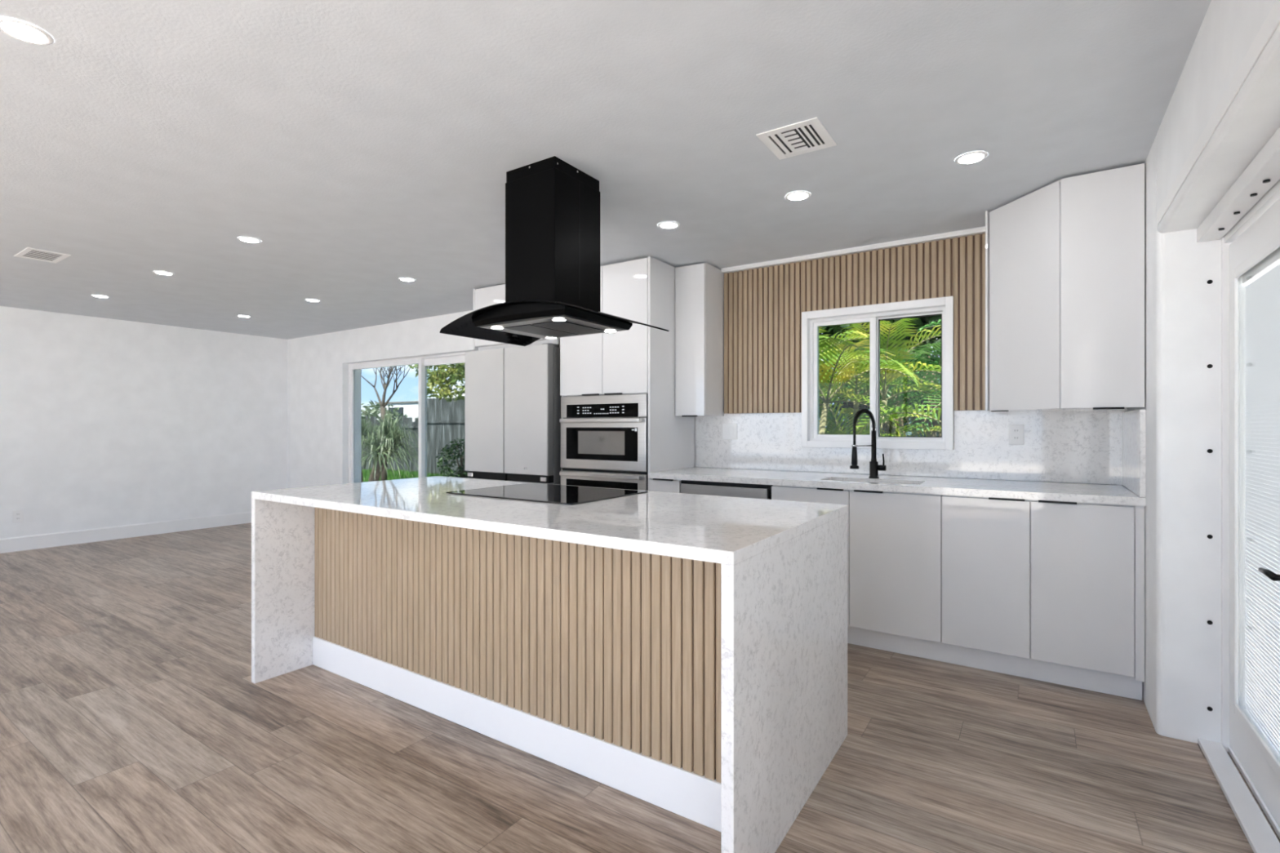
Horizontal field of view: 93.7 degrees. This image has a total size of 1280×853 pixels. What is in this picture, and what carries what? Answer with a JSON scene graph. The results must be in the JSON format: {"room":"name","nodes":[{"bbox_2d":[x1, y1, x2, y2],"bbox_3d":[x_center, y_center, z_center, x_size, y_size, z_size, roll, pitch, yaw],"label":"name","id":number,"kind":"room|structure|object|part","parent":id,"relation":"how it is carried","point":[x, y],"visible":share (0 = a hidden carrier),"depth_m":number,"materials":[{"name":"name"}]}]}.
{"room":"kitchen","nodes":[
{"label":"kitchen","id":0,"kind":"room"},
{"bbox_2d":[0,306,287,538],"bbox_3d":[-6.798,0.030,5.057,0.200,2.390,7.730,0,0,34],"label":"wall","id":1,"kind":"structure","parent":0,"point":[104,422],"depth_m":6.64,"materials":[{"name":"white paint"}]},
{"bbox_2d":[12,510,23,523],"bbox_3d":[-6.115,0.885,5.899,0.009,0.118,0.075,0,0,34],"label":"wall outlet","id":2,"kind":"object","parent":1,"relation":"attached to","point":[17,516],"visible":1,"depth_m":5.90,"materials":[{"name":"plastic"}]},
{"bbox_2d":[0,511,251,553],"bbox_3d":[-6.719,1.155,4.981,0.016,0.140,7.290,0,0,34],"label":"baseboard","id":3,"kind":"structure","parent":1,"relation":"attached to","point":[88,535],"depth_m":6.52,"materials":[{"name":"white paint"}]},
{"bbox_2d":[0,0,1211,339],"bbox_3d":[-2.861,-1.225,2.481,10.610,0.120,8.380,0,0,34],"label":"ceiling","id":4,"kind":"structure","parent":0,"point":[366,145],"depth_m":2.33,"materials":[{"name":"paint"}]},
{"bbox_2d":[0,17,53,45],"bbox_3d":[-1.815,-1.162,1.769,0.126,0.006,0.126,0,0,34],"label":"recessed light","id":5,"kind":"object","parent":4,"relation":"in","point":[19,29],"visible":1,"depth_m":1.77,"materials":[{"name":"white paint"}]},
{"bbox_2d":[13,247,71,262],"bbox_3d":[-4.067,-1.163,4.083,0.350,0.004,0.210,0,0,34],"label":"ceiling vent","id":6,"kind":"object","parent":4,"relation":"in","point":[28,253],"visible":1,"depth_m":4.07,"materials":[{"name":"white metal"}]},
{"bbox_2d":[91,294,109,297],"bbox_3d":[-4.818,-1.162,5.361,0.126,0.006,0.126,0,0,34],"label":"recessed light","id":7,"kind":"object","parent":4,"relation":"in","point":[95,295],"visible":1,"depth_m":5.35,"materials":[{"name":"white paint"}]},
{"bbox_2d":[153,271,173,275],"bbox_3d":[-3.610,-1.162,4.551,0.126,0.006,0.126,0,0,34],"label":"recessed light","id":8,"kind":"object","parent":4,"relation":"in","point":[162,273],"visible":1,"depth_m":4.54,"materials":[{"name":"white paint"}]},
{"bbox_2d":[236,315,250,317],"bbox_3d":[-4.179,-1.162,6.331,0.126,0.006,0.126,0,0,34],"label":"recessed light","id":9,"kind":"object","parent":4,"relation":"in","point":[242,316],"visible":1,"depth_m":6.32,"materials":[{"name":"white paint"}]},
{"bbox_2d":[237,236,261,243],"bbox_3d":[-2.435,-1.162,3.743,0.126,0.006,0.126,0,0,34],"label":"recessed light","id":10,"kind":"object","parent":4,"relation":"in","point":[246,239],"visible":1,"depth_m":3.73,"materials":[{"name":"white paint"}]},
{"bbox_2d":[305,298,320,302],"bbox_3d":[-3.016,-1.162,5.530,0.126,0.006,0.126,0,0,34],"label":"recessed light","id":11,"kind":"object","parent":4,"relation":"in","point":[307,300],"visible":1,"depth_m":5.51,"materials":[{"name":"white paint"}]},
{"bbox_2d":[398,277,415,281],"bbox_3d":[-1.842,-1.162,4.748,0.126,0.006,0.126,0,0,34],"label":"recessed light","id":12,"kind":"object","parent":4,"relation":"in","point":[406,279],"visible":1,"depth_m":4.74,"materials":[{"name":"white paint"}]},
{"bbox_2d":[440,155,668,346],"bbox_3d":[-0.403,-0.801,2.791,0.914,0.726,0.584,0,0,34],"label":"range hood","id":13,"kind":"object","parent":4,"relation":"attached to","point":[553,206],"visible":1,"depth_m":2.68,"materials":[{"name":"black metal"}]},
{"bbox_2d":[471,303,632,338],"bbox_3d":[-0.408,-0.490,2.791,0.556,0.064,0.509,0,0,34],"label":"hood","id":14,"kind":"object","parent":13,"relation":"attached to","point":[543,321],"depth_m":2.66,"materials":[{"name":"metal"}]},
{"bbox_2d":[657,221,679,229],"bbox_3d":[0.166,-1.162,3.467,0.126,0.006,0.126,0,0,34],"label":"recessed light","id":15,"kind":"object","parent":4,"relation":"in","point":[666,224],"visible":1,"depth_m":3.45,"materials":[{"name":"white paint"}]},
{"bbox_2d":[755,117,836,159],"bbox_3d":[0.637,-1.163,2.435,0.245,0.004,0.265,0,0,34],"label":"ceiling vent","id":16,"kind":"object","parent":4,"relation":"in","point":[808,135],"visible":1,"depth_m":2.42,"materials":[{"name":"white metal"}]},
{"bbox_2d":[785,191,810,200],"bbox_3d":[0.797,-1.162,3.029,0.126,0.006,0.126,0,0,34],"label":"recessed light","id":17,"kind":"object","parent":4,"relation":"in","point":[797,195],"visible":1,"depth_m":3.02,"materials":[{"name":"white paint"}]},
{"bbox_2d":[955,151,987,164],"bbox_3d":[1.436,-1.162,2.600,0.126,0.006,0.126,0,0,34],"label":"recessed light","id":18,"kind":"object","parent":4,"relation":"in","point":[971,157],"visible":1,"depth_m":2.59,"materials":[{"name":"white paint"}]},
{"bbox_2d":[0,522,1279,852],"bbox_3d":[-2.901,1.285,2.466,9.560,0.120,7.710,0,0,34],"label":"floor","id":19,"kind":"structure","parent":0,"point":[133,717],"depth_m":2.22,"materials":[{"name":"wood"}]},
{"bbox_2d":[465,342,561,484],"bbox_3d":[-0.869,0.300,5.000,0.907,1.850,0.721,0,0,34],"label":"refrigerator","id":20,"kind":"object","parent":19,"relation":"on","point":[513,397],"visible":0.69,"depth_m":4.65,"materials":[{"name":"grey metal"}]},
{"bbox_3d":[-1.255,-0.124,4.831,0.448,0.978,0.012,0,0,33],"label":"panel","id":21,"kind":"part","parent":20,"relation":"part of","materials":[{"name":"silver metal"}]},
{"bbox_3d":[-1.234,0.800,4.863,0.450,0.750,0.063,0,0,33],"label":"door","id":22,"kind":"part","parent":20,"relation":"part of","materials":[{"name":"grey metal"}]},
{"bbox_3d":[-0.874,-0.124,4.579,0.448,0.978,0.012,0,0,33],"label":"panel","id":23,"kind":"part","parent":20,"relation":"part of","materials":[{"name":"silver metal"}]},
{"bbox_3d":[-0.853,0.800,4.610,0.450,0.750,0.063,0,0,33],"label":"door","id":24,"kind":"part","parent":20,"relation":"part of","materials":[{"name":"grey metal"}]},
{"bbox_3d":[-0.853,-0.124,4.610,0.450,0.982,0.063,0,0,33],"label":"door","id":25,"kind":"part","parent":20,"relation":"part of","materials":[{"name":"grey metal"}]},
{"bbox_2d":[251,475,847,852],"bbox_3d":[-0.519,0.767,2.629,2.512,0.913,1.072,0,0,34],"label":"kitchen island","id":26,"kind":"object","parent":19,"relation":"on","point":[684,655],"visible":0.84,"depth_m":2.14,"materials":[{"name":"white stone"}]},
{"bbox_3d":[-0.656,1.152,2.422,2.442,0.144,0.026,0,0,33],"label":"board","id":27,"kind":"part","parent":26,"relation":"part of","materials":[{"name":"white paint"}]},
{"bbox_2d":[251,475,847,565],"bbox_3d":[-0.519,0.328,2.629,2.512,0.034,1.072,0,0,33],"label":"island countertop","id":28,"kind":"structure","parent":26,"relation":"on","point":[717,529],"depth_m":2.14,"materials":[{"name":"white stone"}]},
{"bbox_2d":[445,482,648,505],"bbox_3d":[-0.432,0.307,2.809,0.762,0.006,0.552,0,0,34],"label":"cooktop","id":29,"kind":"object","parent":28,"relation":"in","point":[537,492],"visible":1,"depth_m":2.76,"materials":[{"name":"black glass"}]},
{"bbox_2d":[560,256,694,490],"bbox_3d":[-0.097,0.035,4.551,0.805,2.379,0.659,0,0,34],"label":"oven tower","id":30,"kind":"object","parent":19,"relation":"on","point":[639,359],"visible":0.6,"depth_m":4.22,"materials":[{"name":"white laminate"}]},
{"bbox_3d":[-0.431,-0.690,4.410,0.396,0.918,0.020,0,0,33],"label":"door","id":31,"kind":"part","parent":30,"relation":"part of","materials":[{"name":"white paint"}]},
{"bbox_3d":[-0.359,-0.231,4.340,0.147,0.009,0.018,0,0,33],"label":"handle","id":32,"kind":"part","parent":30,"relation":"part of","materials":[{"name":"metal"}]},
{"bbox_2d":[559,393,648,490],"bbox_3d":[-0.124,0.394,4.512,0.768,1.238,0.652,0,0,34],"label":"wall oven","id":33,"kind":"object","parent":30,"relation":"in","point":[604,438],"visible":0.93,"depth_m":4.25,"materials":[{"name":"grey metal"}]},
{"bbox_3d":[-0.290,0.348,4.259,0.705,0.030,0.048,0,0,33],"label":"door handle","id":34,"kind":"part","parent":33,"relation":"part of","materials":[{"name":"metal"}]},
{"bbox_3d":[-0.290,-0.043,4.259,0.705,0.030,0.048,0,0,33],"label":"door handle","id":35,"kind":"part","parent":33,"relation":"part of","materials":[{"name":"metal"}]},
{"bbox_3d":[-0.270,0.669,4.292,0.762,0.681,0.032,0,0,33],"label":"oven door","id":36,"kind":"part","parent":33,"relation":"part of","materials":[{"name":"metal"}]},
{"bbox_3d":[-0.270,0.123,4.292,0.762,0.371,0.032,0,0,33],"label":"oven door","id":37,"kind":"part","parent":33,"relation":"part of","materials":[{"name":"metal"}]},
{"bbox_3d":[0.053,0.395,4.085,0.002,1.236,0.023,0,0,33],"label":"trim","id":38,"kind":"part","parent":33,"relation":"part of","materials":[{"name":"silver metal"}]},
{"bbox_3d":[-0.189,-0.231,4.228,0.146,0.009,0.018,0,0,33],"label":"handle","id":39,"kind":"part","parent":30,"relation":"part of","materials":[{"name":"metal"}]},
{"bbox_3d":[-0.104,-0.690,4.194,0.380,0.918,0.020,0,0,33],"label":"door","id":40,"kind":"part","parent":30,"relation":"part of","materials":[{"name":"white paint"}]},
{"bbox_2d":[649,478,681,493],"bbox_3d":[0.328,0.731,4.245,0.232,0.764,0.638,0,0,34],"label":"base cabinet","id":41,"kind":"object","parent":19,"relation":"on","point":[673,486],"visible":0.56,"depth_m":3.99,"materials":[{"name":"white paint"}]},
{"bbox_3d":[0.152,0.353,3.990,0.150,0.009,0.018,0,0,33],"label":"handle","id":42,"kind":"part","parent":41,"relation":"part of","materials":[{"name":"metal"}]},
{"bbox_2d":[680,480,772,499],"bbox_3d":[0.691,0.732,4.013,0.623,0.761,0.605,0,0,34],"label":"dishwasher","id":43,"kind":"object","parent":19,"relation":"on","point":[687,486],"visible":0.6,"depth_m":3.75,"materials":[{"name":"metal"}]},
{"bbox_2d":[771,484,942,642],"bbox_3d":[1.330,0.731,3.582,0.913,0.764,0.638,0,0,34],"label":"base cabinet","id":44,"kind":"object","parent":19,"relation":"on","point":[895,539],"visible":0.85,"depth_m":3.21,"materials":[{"name":"white paint"}]},
{"bbox_3d":[0.977,0.734,3.466,0.450,0.753,0.020,0,0,33],"label":"door","id":45,"kind":"part","parent":44,"relation":"part of","materials":[{"name":"white paint"}]},
{"bbox_3d":[1.071,0.353,3.381,0.146,0.009,0.018,0,0,33],"label":"handle","id":46,"kind":"part","parent":44,"relation":"part of","materials":[{"name":"metal"}]},
{"bbox_3d":[1.243,0.353,3.268,0.150,0.009,0.018,0,0,33],"label":"handle","id":47,"kind":"part","parent":44,"relation":"part of","materials":[{"name":"metal"}]},
{"bbox_3d":[1.359,0.734,3.214,0.458,0.753,0.020,0,0,33],"label":"door","id":48,"kind":"part","parent":44,"relation":"part of","materials":[{"name":"white paint"}]},
{"bbox_2d":[847,626,1142,700],"bbox_3d":[1.173,1.169,3.397,2.578,0.110,0.012,0,0,34],"label":"toe kick","id":49,"kind":"object","parent":19,"relation":"on","point":[1114,684],"visible":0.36,"depth_m":2.98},
{"bbox_2d":[942,494,1144,682],"bbox_3d":[2.047,0.737,3.107,0.803,0.776,0.638,0,0,34],"label":"base cabinet","id":50,"kind":"object","parent":19,"relation":"on","point":[1057,582],"visible":0.96,"depth_m":2.83,"materials":[{"name":"white paint"}]},
{"bbox_2d":[648,466,1146,506],"bbox_3d":[1.315,0.329,3.609,2.582,0.036,0.671,0,0,34],"label":"countertop","id":51,"kind":"structure","parent":50,"relation":"on","point":[1024,490],"depth_m":3.27,"materials":[{"name":"white stone"}]},
{"bbox_2d":[849,408,886,478],"bbox_3d":[1.350,0.101,3.583,0.252,0.418,0.093,0,0,-19],"label":"tap","id":52,"kind":"object","parent":51,"relation":"on","point":[874,468],"visible":1,"depth_m":3.59,"materials":[{"name":"metal"}]},
{"bbox_3d":[1.337,0.115,3.576,0.176,0.008,0.008,0,0,-31],"label":"holder arm","id":53,"kind":"part","parent":52,"relation":"part of","materials":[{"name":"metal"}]},
{"bbox_3d":[1.449,0.214,3.598,0.048,0.102,0.034,0,0,33],"label":"lever","id":54,"kind":"part","parent":52,"relation":"part of","materials":[{"name":"black metal"}]},
{"bbox_3d":[1.711,0.734,2.981,0.379,0.753,0.020,0,0,33],"label":"door","id":55,"kind":"part","parent":50,"relation":"part of","materials":[{"name":"white paint"}]},
{"bbox_3d":[1.779,0.353,2.913,0.150,0.009,0.018,0,0,33],"label":"handle","id":56,"kind":"part","parent":50,"relation":"part of","materials":[{"name":"metal"}]},
{"bbox_3d":[1.948,0.353,2.801,0.148,0.009,0.018,0,0,33],"label":"handle","id":57,"kind":"part","parent":50,"relation":"part of","materials":[{"name":"metal"}]},
{"bbox_3d":[2.032,0.734,2.768,0.383,0.753,0.020,0,0,33],"label":"door","id":58,"kind":"part","parent":50,"relation":"part of","materials":[{"name":"white paint"}]},
{"bbox_2d":[287,310,1117,488],"bbox_3d":[-0.745,0.030,5.542,9.360,2.390,0.240,0,0,34],"label":"wall","id":59,"kind":"structure","parent":0,"point":[317,365],"depth_m":7.43,"materials":[{"name":"white paint"}]},
{"bbox_2d":[348,351,473,483],"bbox_3d":[-2.405,0.228,6.644,2.743,1.992,0.097,0,0,34],"label":"door","id":60,"kind":"structure","parent":59,"relation":"in","point":[423,362],"depth_m":6.66,"materials":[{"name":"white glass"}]},
{"bbox_3d":[-2.969,0.228,6.991,1.378,1.948,0.042,0,0,33],"label":"sash","id":61,"kind":"part","parent":60,"relation":"part of","materials":[{"name":"clear glass"}]},
{"bbox_3d":[-1.855,0.228,6.309,1.413,1.948,0.042,0,0,33],"label":"sash","id":62,"kind":"part","parent":60,"relation":"part of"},
{"bbox_2d":[473,284,559,351],"bbox_3d":[-0.822,-0.892,5.054,0.956,0.529,0.657,0,0,34],"label":"upper cabinet","id":63,"kind":"object","parent":59,"relation":"attached to","point":[491,295],"visible":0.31,"depth_m":4.93,"materials":[{"name":"white paint"}]},
{"bbox_3d":[-1.214,-0.902,5.313,0.017,0.509,0.657,0,0,33],"label":"panel","id":64,"kind":"part","parent":63,"relation":"part of","materials":[{"name":"white paint"}]},
{"bbox_3d":[-1.187,-0.910,4.912,0.465,0.478,0.018,0,0,33],"label":"door","id":65,"kind":"part","parent":63,"relation":"part of","materials":[{"name":"white paint"}]},
{"bbox_2d":[675,262,724,416],"bbox_3d":[0.438,-0.613,4.407,0.241,1.084,0.345,0,0,34],"label":"upper cabinet","id":66,"kind":"object","parent":59,"relation":"attached to","point":[699,287],"visible":1,"depth_m":4.29,"materials":[{"name":"white laminate"}]},
{"bbox_3d":[0.359,-0.613,4.285,0.235,1.073,0.018,0,0,33],"label":"door","id":67,"kind":"part","parent":66,"relation":"part of","materials":[{"name":"white paint"}]},
{"bbox_2d":[720,226,985,273],"bbox_3d":[1.331,-1.151,3.983,1.713,0.028,0.068,0,0,34],"label":"trim","id":68,"kind":"structure","parent":59,"relation":"attached to","point":[980,230],"depth_m":3.89,"materials":[{"name":"white paint"}]},
{"bbox_2d":[724,233,985,413],"bbox_3d":[1.339,-0.616,3.997,1.707,1.038,0.033,0,0,34],"label":"wall panel","id":69,"kind":"object","parent":59,"relation":"attached to","point":[763,307],"visible":0.98,"depth_m":4.06,"materials":[{"name":"brown wood"}]},
{"bbox_2d":[801,296,954,449],"bbox_3d":[1.537,-0.322,3.921,0.925,0.923,0.165,0,0,34],"label":"window","id":70,"kind":"structure","parent":59,"relation":"in","point":[873,314],"depth_m":3.91,"materials":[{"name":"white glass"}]},
{"bbox_3d":[1.372,-0.317,4.030,0.410,0.792,0.035,0,0,33],"label":"sash","id":71,"kind":"part","parent":70,"relation":"part of","materials":[{"name":"white plastic"}]},
{"bbox_3d":[1.719,-0.317,3.854,0.423,0.792,0.035,0,0,33],"label":"sash","id":72,"kind":"part","parent":70,"relation":"part of","materials":[{"name":"clear glass"}]},
{"bbox_2d":[695,408,1146,497],"bbox_3d":[1.322,0.107,3.618,2.581,0.404,0.684,0,0,34],"label":"backsplash","id":73,"kind":"structure","parent":59,"relation":"attached to","point":[1082,446],"depth_m":3.54,"materials":[{"name":"white stone"}]},
{"bbox_2d":[722,423,737,439],"bbox_3d":[0.664,0.037,4.438,0.115,0.117,0.009,0,0,34],"label":"light switch","id":74,"kind":"object","parent":73,"relation":"attached to","point":[729,430],"visible":1,"depth_m":4.44,"materials":[{"name":"plastic"}]},
{"bbox_2d":[1008,424,1023,444],"bbox_3d":[2.161,0.047,3.447,0.075,0.117,0.009,0,0,34],"label":"wall outlet","id":75,"kind":"object","parent":73,"relation":"attached to","point":[1015,431],"visible":1,"depth_m":3.44,"materials":[{"name":"plastic"}]},
{"bbox_2d":[1013,428,1019,433],"bbox_3d":[2.160,0.026,3.444,0.032,0.030,0.002,0,0,34],"label":"socket","id":76,"kind":"object","parent":75,"relation":"attached to","point":[1015,430],"depth_m":3.44,"materials":[{"name":"plastic"}]},
{"bbox_2d":[1013,435,1019,440],"bbox_3d":[2.160,0.068,3.444,0.032,0.030,0.002,0,0,34],"label":"socket","id":77,"kind":"object","parent":75,"relation":"attached to","point":[1015,437],"depth_m":3.44,"materials":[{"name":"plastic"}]},
{"bbox_2d":[1126,0,1279,743],"bbox_3d":[0.773,0.030,-0.098,0.603,2.390,7.490,0,0,34],"label":"wall","id":78,"kind":"structure","parent":0,"point":[1183,311],"depth_m":2.32,"materials":[{"name":"white paint"}]},
{"bbox_2d":[985,163,1144,412],"bbox_3d":[2.129,-0.617,3.070,0.626,1.080,0.707,0,0,34],"label":"upper cabinet","id":79,"kind":"object","parent":78,"relation":"attached to","point":[1064,259],"visible":1,"depth_m":2.77,"materials":[{"name":"white paint"}]},
{"bbox_3d":[1.924,-0.614,3.012,0.018,1.059,0.431,0,0,-11],"label":"door","id":80,"kind":"part","parent":79,"relation":"part of","materials":[{"name":"white paint"}]},
{"bbox_3d":[2.084,-0.617,2.710,0.300,1.065,0.019,0,0,33],"label":"door","id":81,"kind":"part","parent":79,"relation":"part of","materials":[{"name":"white paint"}]},
{"bbox_3d":[2.093,-0.082,2.681,0.111,0.009,0.018,0,0,33],"label":"handle","id":82,"kind":"part","parent":79,"relation":"part of","materials":[{"name":"metal"}]},
{"bbox_2d":[1207,280,1213,284],"bbox_3d":[2.184,-0.554,2.300,0.016,0.016,0.005,0,0,34],"label":"screw","id":83,"kind":"object","parent":78,"relation":"attached to","point":[1209,282],"visible":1,"depth_m":2.30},
{"bbox_2d":[1156,0,1279,226],"bbox_3d":[1.597,-0.815,1.698,0.004,0.051,1.595,0,0,34],"label":"trim","id":84,"kind":"structure","parent":78,"relation":"attached to","point":[1272,21],"depth_m":1.48,"materials":[{"name":"white paint"}]},
{"bbox_2d":[1196,127,1279,242],"bbox_3d":[1.734,-0.738,1.625,0.068,0.053,1.623,0,0,34],"label":"trim","id":85,"kind":"structure","parent":78,"relation":"attached to","point":[1266,164],"depth_m":1.85,"materials":[{"name":"white paint"}]},
{"bbox_2d":[1198,737,1279,852],"bbox_3d":[1.737,1.214,1.624,0.068,0.021,1.623,0,0,34],"label":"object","id":86,"kind":"structure","parent":78,"relation":"attached to","point":[1260,835],"depth_m":1.93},
{"bbox_2d":[1221,179,1279,839],"bbox_3d":[1.796,0.230,1.584,0.153,1.988,1.623,0,0,34],"label":"door","id":87,"kind":"structure","parent":78,"relation":"in","point":[1251,249],"depth_m":2.09,"materials":[{"name":"white paint"}]},
{"bbox_3d":[2.003,0.233,1.944,0.010,1.605,0.583,0,0,33],"label":"glass moulding","id":88,"kind":"part","parent":87,"relation":"part of","materials":[{"name":"white paint"}]},
{"bbox_2d":[1244,263,1279,753],"bbox_3d":[2.025,0.256,1.929,0.004,1.513,0.541,0,0,33],"label":"blind","id":89,"kind":"object","parent":87,"relation":"attached to","point":[1262,289],"depth_m":1.99,"materials":[{"name":"white plastic"}]},
{"bbox_3d":[1.829,0.425,1.722,0.055,0.052,0.142,0,0,33],"label":"lever handle","id":90,"kind":"part","parent":87,"relation":"part of","materials":[{"name":"black metal"}]},
{"bbox_2d":[1249,193,1257,196],"bbox_3d":[1.875,-0.708,1.833,0.016,0.005,0.016,0,0,34],"label":"screw","id":91,"kind":"object","parent":78,"relation":"attached to","point":[1252,194],"visible":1,"depth_m":1.83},
{"bbox_2d":[1262,179,1270,182],"bbox_3d":[1.808,-0.708,1.731,0.016,0.005,0.016,0,0,34],"label":"screw","id":92,"kind":"object","parent":78,"relation":"attached to","point":[1265,180],"visible":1,"depth_m":1.73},
{"label":"outside","id":93,"kind":"structure","parent":0,"visible":0},
{"bbox_3d":[7.360,1.475,24.708,65.000,0.200,40.669,0,0,33],"label":"ground","id":94,"kind":"structure","parent":93,"visible":0},
{"bbox_2d":[360,400,408,421],"bbox_3d":[-9.110,0.328,20.654,2.575,2.491,2.550,0,0,34],"label":"shrub","id":95,"kind":"object","parent":94,"relation":"on","point":[375,411],"visible":0.18,"depth_m":20.49,"materials":[{"name":"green plant"}]},
{"bbox_2d":[360,364,411,480],"bbox_3d":[-6.118,-0.427,14.289,1.933,3.611,1.506,0,0,34],"label":"bare tree","id":96,"kind":"object","parent":94,"relation":"on","point":[384,474],"visible":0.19,"depth_m":14.18,"materials":[{"name":"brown plant"}]},
{"bbox_2d":[360,415,417,472],"bbox_3d":[-9.966,0.520,20.019,9.280,1.709,0.055,0,0,34],"label":"fence","id":97,"kind":"object","parent":94,"relation":"on","point":[373,419],"visible":0.15,"depth_m":18.12,"materials":[{"name":"grey wood"}]},
{"bbox_3d":[-9.974,0.015,20.007,9.280,0.060,0.027,0,0,33],"label":"rail","id":98,"kind":"part","parent":97,"relation":"part of","materials":[{"name":"grey wood"}]},
{"bbox_2d":[374,400,417,422],"bbox_3d":[-7.847,0.215,24.381,3.500,2.320,4.100,0,0,34],"label":"house","id":99,"kind":"structure","parent":94,"relation":"on","point":[410,408],"depth_m":22.63,"materials":[{"name":"white paint"}]},
{"bbox_2d":[360,413,433,482],"bbox_3d":[-5.460,0.562,12.184,2.647,1.662,2.407,0,0,34],"label":"spiky plant","id":100,"kind":"object","parent":94,"relation":"on","point":[383,450],"visible":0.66,"depth_m":11.92,"materials":[{"name":"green plant"}]},
{"bbox_3d":[-5.735,0.823,12.290,0.092,1.131,0.454,0,0,-33],"label":"stem","id":101,"kind":"part","parent":100,"relation":"part of","materials":[{"name":"plant"}]},
{"bbox_3d":[-5.264,0.974,11.810,0.456,0.840,0.100,0,0,33],"label":"stem","id":102,"kind":"part","parent":100,"relation":"part of","materials":[{"name":"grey plant"}]},
{"bbox_3d":[-5.208,0.944,11.986,0.405,0.895,0.275,0,0,33],"label":"stem","id":103,"kind":"part","parent":100,"relation":"part of","materials":[{"name":"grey plant"}]},
{"bbox_3d":[-5.207,0.839,12.010,0.393,1.100,0.297,0,0,33],"label":"stem","id":104,"kind":"part","parent":100,"relation":"part of","materials":[{"name":"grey plant"}]},
{"bbox_2d":[362,467,459,482],"bbox_3d":[-6.073,1.320,16.634,3.544,0.110,9.992,0,0,-15],"label":"grass","id":105,"kind":"structure","parent":94,"relation":"on","point":[415,474],"depth_m":16.41,"materials":[{"name":"green plant"}]},
{"bbox_2d":[408,363,465,402],"bbox_3d":[-3.465,-0.678,12.639,3.878,4.117,1.606,0,0,23],"label":"leafy tree","id":106,"kind":"object","parent":94,"relation":"on","point":[439,376],"visible":0.21,"depth_m":12.58,"materials":[{"name":"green plant"}]},
{"bbox_2d":[426,396,468,475],"bbox_3d":[-2.147,0.285,14.603,9.700,2.180,0.055,0,0,34],"label":"fence","id":107,"kind":"object","parent":94,"relation":"on","point":[446,420],"visible":0.07,"depth_m":16.86,"materials":[{"name":"grey wood"}]},
{"bbox_3d":[-2.154,-0.129,14.591,9.700,0.060,0.027,0,0,33],"label":"rail","id":108,"kind":"part","parent":107,"relation":"part of","materials":[{"name":"grey wood"}]},
{"bbox_2d":[435,438,468,478],"bbox_3d":[-4.218,0.853,14.288,1.308,1.147,1.276,0,0,34],"label":"shrub","id":109,"kind":"object","parent":94,"relation":"on","point":[461,473],"visible":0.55,"depth_m":14.09,"materials":[{"name":"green plant"}]},
{"bbox_2d":[818,345,866,418],"bbox_3d":[1.659,0.020,7.560,2.565,2.713,2.477,0,0,34],"label":"palm","id":110,"kind":"object","parent":94,"relation":"on","point":[836,345],"visible":0.02,"depth_m":7.17,"materials":[{"name":"green plant"}]},
{"bbox_2d":[818,326,922,436],"bbox_3d":[1.539,0.109,5.658,2.032,2.535,1.870,0,0,34],"label":"areca palm","id":111,"kind":"object","parent":94,"relation":"on","point":[860,356],"visible":0.23,"depth_m":5.33,"materials":[{"name":"green plant"}]},
{"bbox_3d":[1.652,0.578,5.592,0.242,1.597,0.080,0,0,42],"label":"stem","id":112,"kind":"part","parent":111,"relation":"part of","materials":[{"name":"beige plant"}]},
{"bbox_2d":[818,318,941,436],"bbox_3d":[2.251,0.164,6.315,2.192,2.425,1.924,0,0,-18],"label":"areca palm","id":113,"kind":"object","parent":94,"relation":"on","point":[890,378],"visible":0.37,"depth_m":6.08,"materials":[{"name":"green plant"}]},
{"bbox_3d":[2.320,0.548,6.421,0.077,1.658,0.255,0,0,8],"label":"stem","id":114,"kind":"part","parent":113,"relation":"part of","materials":[{"name":"green plant"}]},
{"bbox_3d":[2.420,0.552,6.199,0.252,1.649,0.081,0,0,33],"label":"stem","id":115,"kind":"part","parent":113,"relation":"part of","materials":[{"name":"green plant"}]},
{"bbox_2d":[818,342,941,436],"bbox_3d":[3.273,0.123,7.210,2.945,2.508,2.416,0,0,34],"label":"palm","id":116,"kind":"object","parent":94,"relation":"on","point":[930,376],"visible":0.16,"depth_m":6.93,"materials":[{"name":"green plant"}]},
{"bbox_2d":[818,315,941,436],"bbox_3d":[4.684,-1.543,8.971,7.351,5.368,4.151,0,0,34],"label":"hedge","id":117,"kind":"object","parent":94,"relation":"on","point":[921,322],"visible":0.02,"depth_m":8.44,"materials":[{"name":"green plant"}]},
{"bbox_2d":[818,408,941,436],"bbox_3d":[3.921,0.565,8.189,7.500,1.620,0.055,0,0,34],"label":"fence","id":118,"kind":"object","parent":94,"relation":"on","point":[904,424],"visible":0.02,"depth_m":8.52,"materials":[{"name":"wood"}]},
{"bbox_3d":[3.913,-0.018,8.177,7.500,0.060,0.027,0,0,33],"label":"rail","id":119,"kind":"part","parent":118,"relation":"part of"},
{"bbox_2d":[848,403,941,436],"bbox_3d":[2.819,0.577,5.351,1.734,1.598,1.883,0,0,34],"label":"areca palm","id":120,"kind":"object","parent":94,"relation":"on","point":[904,406],"visible":0.21,"depth_m":5.33,"materials":[{"name":"green plant"}]},
{"bbox_2d":[886,319,941,435],"bbox_3d":[3.922,0.135,6.269,2.600,2.483,2.417,0,0,18],"label":"palm","id":121,"kind":"object","parent":94,"relation":"on","point":[935,323],"visible":0.06,"depth_m":6.04,"materials":[{"name":"green plant"}]}
]}

